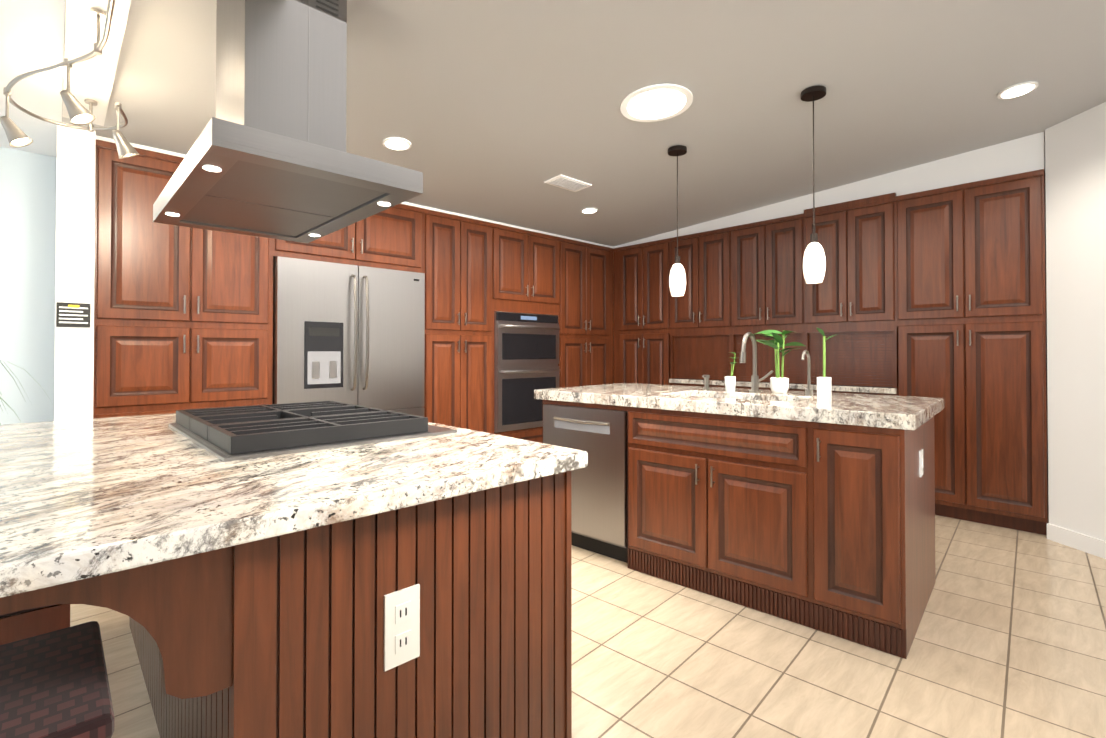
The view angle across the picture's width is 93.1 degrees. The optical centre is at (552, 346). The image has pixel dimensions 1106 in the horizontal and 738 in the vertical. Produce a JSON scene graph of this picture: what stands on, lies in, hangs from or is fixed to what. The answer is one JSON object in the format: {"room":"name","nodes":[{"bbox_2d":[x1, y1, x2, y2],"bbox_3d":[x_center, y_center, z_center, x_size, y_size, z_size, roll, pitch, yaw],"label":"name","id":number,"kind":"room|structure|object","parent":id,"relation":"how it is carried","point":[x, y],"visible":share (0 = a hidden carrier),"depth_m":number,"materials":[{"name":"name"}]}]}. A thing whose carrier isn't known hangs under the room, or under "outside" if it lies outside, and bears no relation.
{"room":"kitchen","nodes":[
{"label":"kitchen","id":0,"kind":"room"},
{"bbox_2d":[0,147,56,424],"bbox_3d":[-4.447,-0.274,2.071,3.906,3.000,0.150,1,-1,-44],"label":"wall","id":1,"kind":"structure","parent":0,"point":[27,248],"depth_m":3.17,"materials":[{"name":"white paint"}]},
{"bbox_2d":[54,122,95,420],"bbox_3d":[-2.811,0.016,3.068,0.155,2.440,0.660,1,-1,-44],"label":"wall","id":2,"kind":"structure","parent":0,"point":[74,271],"depth_m":2.83,"materials":[{"name":"white paint"}]},
{"bbox_2d":[56,302,90,327],"bbox_3d":[-2.583,-0.171,2.824,0.135,0.130,0.009,1,-1,-44],"label":"wall sign","id":3,"kind":"object","parent":2,"relation":"attached to","point":[72,314],"visible":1,"depth_m":2.82,"materials":[{"name":"black"}]},
{"bbox_2d":[62,0,130,125],"bbox_3d":[-0.215,-1.510,0.393,0.165,0.560,8.135,1,-1,-44],"label":"header beam","id":4,"kind":"structure","parent":0,"point":[92,78],"depth_m":2.15,"materials":[{"name":"white paint"}]},
{"bbox_2d":[0,0,138,158],"bbox_3d":[-1.585,-1.032,1.749,0.448,0.367,2.195,1,-1,-44],"label":"track light","id":5,"kind":"object","parent":4,"relation":"attached to","point":[79,113],"visible":1,"depth_m":2.11,"materials":[{"name":"silver metal"}]},
{"bbox_2d":[277,204,428,274],"bbox_3d":[-1.696,-0.882,4.165,1.165,0.536,0.618,1,-1,-44],"label":"upper cabinet","id":6,"kind":"object","parent":0,"relation":"attached to","point":[396,237],"depth_m":4.08,"materials":[{"name":"brown wood"}]},
{"bbox_2d":[96,135,613,259],"bbox_3d":[-0.935,-1.445,4.930,5.108,0.601,0.570,1,-1,-44],"label":"soffit","id":7,"kind":"structure","parent":0,"point":[184,156],"depth_m":4.53,"materials":[{"name":"white paint"}]},
{"bbox_2d":[497,224,560,314],"bbox_3d":[-0.452,-0.732,5.347,0.866,0.811,0.618,1,-1,-44],"label":"upper cabinet","id":8,"kind":"object","parent":0,"relation":"attached to","point":[528,262],"depth_m":5.13,"materials":[{"name":"brown wood"}]},
{"bbox_2d":[0,0,1105,245],"bbox_3d":[0.259,-1.521,0.845,9.314,0.630,8.435,1,-1,-44],"label":"ceiling","id":9,"kind":"structure","parent":0,"point":[498,110],"depth_m":2.71,"materials":[{"name":"grey paint"}]},
{"bbox_2d":[153,0,422,242],"bbox_3d":[-1.013,-0.901,1.910,0.590,0.805,1.080,1,-1,-44],"label":"range hood","id":10,"kind":"object","parent":9,"relation":"hanging from","point":[268,156],"visible":1,"depth_m":1.74,"materials":[{"name":"silver metal"}]},
{"bbox_2d":[382,137,410,150],"bbox_3d":[-0.956,-1.242,3.209,0.170,0.020,0.170,1,-1,-44],"label":"recessed light","id":11,"kind":"object","parent":9,"relation":"in","point":[397,143],"visible":1,"depth_m":3.19,"materials":[{"name":"white glass"}]},
{"bbox_2d":[544,174,591,191],"bbox_3d":[0.117,-1.244,3.997,0.340,0.023,0.180,1,-1,-44],"label":"ceiling vent","id":12,"kind":"object","parent":9,"relation":"in","point":[567,183],"visible":1,"depth_m":3.97,"materials":[{"name":"white metal"}]},
{"bbox_2d":[581,207,597,213],"bbox_3d":[0.325,-1.217,4.678,0.150,0.019,0.150,1,-1,-44],"label":"recessed light","id":13,"kind":"object","parent":9,"relation":"in","point":[588,210],"visible":0.94,"depth_m":4.66,"materials":[{"name":"white glass"}]},
{"bbox_2d":[620,84,692,121],"bbox_3d":[0.564,-1.326,2.862,0.390,0.033,0.390,1,-1,-44],"label":"recessed light","id":14,"kind":"object","parent":9,"relation":"in","point":[656,102],"visible":0.98,"depth_m":2.84,"materials":[{"name":"white glass"}]},
{"bbox_2d":[668,145,686,296],"bbox_3d":[0.821,-0.821,3.456,0.124,0.972,0.124,1,-1,-44],"label":"pendant light","id":15,"kind":"object","parent":9,"relation":"hanging from","point":[677,281],"visible":1,"depth_m":3.42,"materials":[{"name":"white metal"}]},
{"bbox_2d":[800,86,825,283],"bbox_3d":[1.393,-0.854,2.798,0.124,1.026,0.124,1,-1,-44],"label":"pendant light","id":16,"kind":"object","parent":9,"relation":"hanging from","point":[814,264],"visible":1,"depth_m":2.77,"materials":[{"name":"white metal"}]},
{"bbox_2d":[997,81,1038,98],"bbox_3d":[2.551,-1.408,2.878,0.170,0.020,0.170,1,-1,-44],"label":"recessed light","id":17,"kind":"object","parent":9,"relation":"in","point":[1017,90],"visible":1,"depth_m":2.86,"materials":[{"name":"white glass"}]},
{"bbox_2d":[70,515,1105,737],"bbox_3d":[0.262,1.240,0.959,9.214,0.050,8.335,1,-1,-44],"label":"floor","id":18,"kind":"structure","parent":0,"point":[1009,640],"depth_m":2.05,"materials":[{"name":"tile"}]},
{"bbox_2d":[0,361,47,424],"bbox_3d":[-2.757,0.604,2.184,1.009,1.248,0.945,1,-1,-44],"label":"floor plant","id":19,"kind":"object","parent":18,"relation":"on","point":[18,387],"visible":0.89,"depth_m":2.48,"materials":[{"name":"green plant"}]},
{"bbox_2d":[0,604,69,644],"bbox_3d":[-1.447,0.708,1.273,0.415,1.020,0.410,1,-1,-44],"label":"bar stool","id":20,"kind":"object","parent":18,"relation":"on","point":[22,624],"visible":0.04,"depth_m":1.22,"materials":[{"name":"brown wood"}]},
{"bbox_2d":[0,621,114,737],"bbox_3d":[-0.970,0.704,0.816,0.415,1.020,0.410,1,-1,-44],"label":"bar stool","id":21,"kind":"object","parent":18,"relation":"on","point":[54,684],"visible":1,"depth_m":0.88,"materials":[{"name":"brown fabric"}]},
{"bbox_2d":[93,139,276,417],"bbox_3d":[-2.435,0.041,3.452,0.917,2.396,0.618,1,-1,-44],"label":"tall cabinet","id":22,"kind":"object","parent":18,"relation":"on","point":[183,317],"depth_m":3.15,"materials":[{"name":"brown wood"}]},
{"bbox_2d":[0,471,571,737],"bbox_3d":[-1.019,0.789,1.830,1.178,0.869,1.882,1,-1,-44],"label":"base cabinet","id":23,"kind":"object","parent":18,"relation":"on","point":[451,617],"visible":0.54,"depth_m":1.16,"materials":[{"name":"brown wood"}]},
{"bbox_2d":[0,413,587,597],"bbox_3d":[-1.062,0.331,1.809,1.315,0.045,2.020,1,-1,-44],"label":"countertop","id":24,"kind":"structure","parent":23,"relation":"on","point":[81,499],"depth_m":1.15,"materials":[{"name":"stone"}]},
{"bbox_2d":[169,401,456,461],"bbox_3d":[-0.928,0.279,1.972,0.725,0.062,0.930,1,-1,-44],"label":"cooktop","id":25,"kind":"object","parent":24,"relation":"in","point":[225,434],"visible":1,"depth_m":1.71,"materials":[{"name":"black metal"}]},
{"bbox_2d":[273,256,424,416],"bbox_3d":[-1.653,0.322,4.109,1.108,1.850,0.734,1,-1,-44],"label":"fridge","id":26,"kind":"object","parent":18,"relation":"on","point":[349,334],"visible":0.62,"depth_m":3.84,"materials":[{"name":"grey metal"}]},
{"bbox_2d":[423,210,496,433],"bbox_3d":[-1.027,0.055,4.792,0.721,2.396,0.618,1,-1,-44],"label":"tall cabinet","id":27,"kind":"object","parent":18,"relation":"on","point":[461,281],"depth_m":4.58,"materials":[{"name":"brown wood"}]},
{"bbox_2d":[497,426,542,442],"bbox_3d":[-0.452,1.028,5.330,0.866,0.460,0.618,1,-1,-44],"label":"base cabinet","id":28,"kind":"object","parent":18,"relation":"on","point":[535,434],"depth_m":5.11,"materials":[{"name":"brown wood"}]},
{"bbox_2d":[494,311,559,432],"bbox_3d":[-0.406,0.235,5.289,0.808,1.122,0.656,1,-1,-44],"label":"wall oven","id":29,"kind":"object","parent":28,"relation":"in","point":[526,354],"visible":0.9,"depth_m":5.03,"materials":[{"name":"grey metal"}]},
{"bbox_2d":[558,238,612,387],"bbox_3d":[0.179,0.066,5.940,0.877,2.396,0.618,1,-1,-44],"label":"tall cabinet","id":30,"kind":"object","parent":18,"relation":"on","point":[585,321],"depth_m":5.69,"materials":[{"name":"brown wood"}]},
{"bbox_2d":[613,238,668,384],"bbox_3d":[1.171,0.067,5.956,0.618,2.397,0.765,1,-1,-44],"label":"tall cabinet","id":31,"kind":"object","parent":18,"relation":"on","point":[641,271],"depth_m":5.72,"materials":[{"name":"brown wood"}]},
{"bbox_2d":[669,383,724,387],"bbox_3d":[1.671,0.817,5.423,0.618,0.886,0.685,1,-1,-44],"label":"base cabinet","id":32,"kind":"object","parent":18,"relation":"on","point":[682,384],"depth_m":5.27,"materials":[{"name":"brown wood"}]},
{"bbox_2d":[669,378,896,393],"bbox_3d":[2.133,0.347,4.935,0.627,0.043,2.032,1,-1,-44],"label":"countertop","id":33,"kind":"structure","parent":32,"relation":"on","point":[884,390],"depth_m":4.49,"materials":[{"name":"stone"}]},
{"bbox_2d":[543,400,934,658],"bbox_3d":[0.953,0.784,3.030,1.960,0.904,0.982,-1,-1,42],"label":"kitchen island","id":34,"kind":"object","parent":18,"relation":"on","point":[828,528],"visible":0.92,"depth_m":2.37,"materials":[{"name":"brown wood"}]},
{"bbox_2d":[543,404,627,547],"bbox_3d":[0.362,0.750,3.339,0.620,0.767,0.619,-1,-1,42],"label":"dishwasher","id":35,"kind":"object","parent":34,"relation":"in","point":[599,497],"visible":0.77,"depth_m":3.04,"materials":[{"name":"grey metal"}]},
{"bbox_2d":[534,383,943,429],"bbox_3d":[0.968,0.301,3.059,2.030,0.060,1.006,-1,-1,42],"label":"island countertop","id":36,"kind":"structure","parent":34,"relation":"on","point":[896,412],"depth_m":2.61,"materials":[{"name":"stone"}]},
{"bbox_2d":[702,375,709,389],"bbox_3d":[0.968,0.226,3.328,0.074,0.095,0.048,1,-1,-44],"label":"soap dispenser","id":37,"kind":"object","parent":36,"relation":"on","point":[706,381],"visible":1,"depth_m":3.32,"materials":[{"name":"silver metal"}]},
{"bbox_2d":[725,352,739,391],"bbox_3d":[1.104,0.153,3.194,0.106,0.239,0.128,1,-1,-44],"label":"potted plant","id":38,"kind":"object","parent":36,"relation":"on","point":[730,382],"visible":0.94,"depth_m":3.20,"materials":[{"name":"white"}]},
{"bbox_2d":[740,332,772,392],"bbox_3d":[1.169,0.092,3.044,0.231,0.357,0.136,1,-1,-44],"label":"faucet","id":39,"kind":"object","parent":36,"relation":"on","point":[755,380],"visible":1,"depth_m":3.11,"materials":[{"name":"silver metal"}]},
{"bbox_2d":[753,330,804,392],"bbox_3d":[1.329,0.084,3.089,0.331,0.375,0.322,1,-1,-44],"label":"bamboo plant","id":40,"kind":"object","parent":36,"relation":"on","point":[778,384],"visible":1,"depth_m":3.08,"materials":[{"name":"green plant"}]},
{"bbox_2d":[800,350,812,394],"bbox_3d":[1.385,0.143,2.909,0.136,0.253,0.073,1,-1,-44],"label":"water tap","id":41,"kind":"object","parent":36,"relation":"on","point":[808,391],"visible":1,"depth_m":2.92,"materials":[{"name":"silver metal"}]},
{"bbox_2d":[817,328,834,395],"bbox_3d":[1.533,0.082,2.930,0.129,0.376,0.096,1,-1,-44],"label":"potted plant","id":42,"kind":"object","parent":36,"relation":"on","point":[824,384],"visible":1,"depth_m":2.93,"materials":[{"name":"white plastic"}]},
{"bbox_2d":[735,386,800,390],"bbox_3d":[2.140,0.812,4.932,0.618,0.886,0.673,1,-1,-44],"label":"base cabinet","id":43,"kind":"object","parent":18,"relation":"on","point":[735,386],"depth_m":4.76,"materials":[{"name":"brown wood"}]},
{"bbox_2d":[801,389,892,394],"bbox_3d":[2.605,0.807,4.443,0.618,0.886,0.676,1,-1,-44],"label":"base cabinet","id":44,"kind":"object","parent":18,"relation":"on","point":[801,389],"depth_m":4.21,"materials":[{"name":"brown wood"}]},
{"bbox_2d":[893,169,1048,534],"bbox_3d":[3.125,0.046,3.905,0.618,2.397,0.832,1,-1,-44],"label":"tall cabinet","id":45,"kind":"object","parent":18,"relation":"on","point":[940,293],"depth_m":3.64,"materials":[{"name":"brown wood"}]},
{"bbox_2d":[613,260,613,383],"bbox_3d":[3.577,-0.255,3.992,0.150,3.000,8.135,1,-1,-44],"label":"wall","id":46,"kind":"structure","parent":0,"point":[613,321],"depth_m":6.81,"materials":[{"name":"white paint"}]},
{"bbox_2d":[669,227,728,332],"bbox_3d":[1.671,-0.638,5.438,0.618,0.997,0.685,1,-1,-44],"label":"upper cabinet","id":47,"kind":"object","parent":46,"relation":"attached to","point":[703,307],"depth_m":5.19,"materials":[{"name":"brown wood"}]},
{"bbox_2d":[729,214,800,332],"bbox_3d":[2.140,-0.643,4.946,0.618,0.997,0.673,1,-1,-44],"label":"upper cabinet","id":48,"kind":"object","parent":46,"relation":"attached to","point":[765,256],"depth_m":4.73,"materials":[{"name":"brown wood"}]},
{"bbox_2d":[669,329,892,387],"bbox_3d":[2.144,0.090,4.949,0.598,0.470,2.074,1,-1,-44],"label":"backsplash","id":49,"kind":"structure","parent":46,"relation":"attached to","point":[854,357],"depth_m":4.58,"materials":[{"name":"brown wood"}]},
{"bbox_2d":[801,193,892,332],"bbox_3d":[2.605,-0.664,4.458,0.618,1.028,0.676,1,-1,-44],"label":"upper cabinet","id":50,"kind":"object","parent":46,"relation":"attached to","point":[855,237],"depth_m":4.22,"materials":[{"name":"brown wood"}]},
{"bbox_2d":[613,132,1044,248],"bbox_3d":[2.168,-1.445,4.962,0.570,0.601,3.663,1,-1,-44],"label":"wall","id":51,"kind":"structure","parent":0,"point":[1019,155],"depth_m":3.93,"materials":[{"name":"white paint"}]},
{"bbox_2d":[1045,102,1105,540],"bbox_3d":[3.569,-0.274,2.014,2.586,3.000,2.511,1,-1,-44],"label":"wall","id":52,"kind":"structure","parent":0,"point":[1075,164],"depth_m":3.22,"materials":[{"name":"white paint"}]},
{"bbox_2d":[1047,523,1105,558],"bbox_3d":[3.343,1.173,1.791,0.015,0.100,3.200,0,-1,-5],"label":"baseboard","id":53,"kind":"structure","parent":52,"relation":"attached to","point":[1080,541],"depth_m":3.20,"materials":[{"name":"white wood"}]}
]}

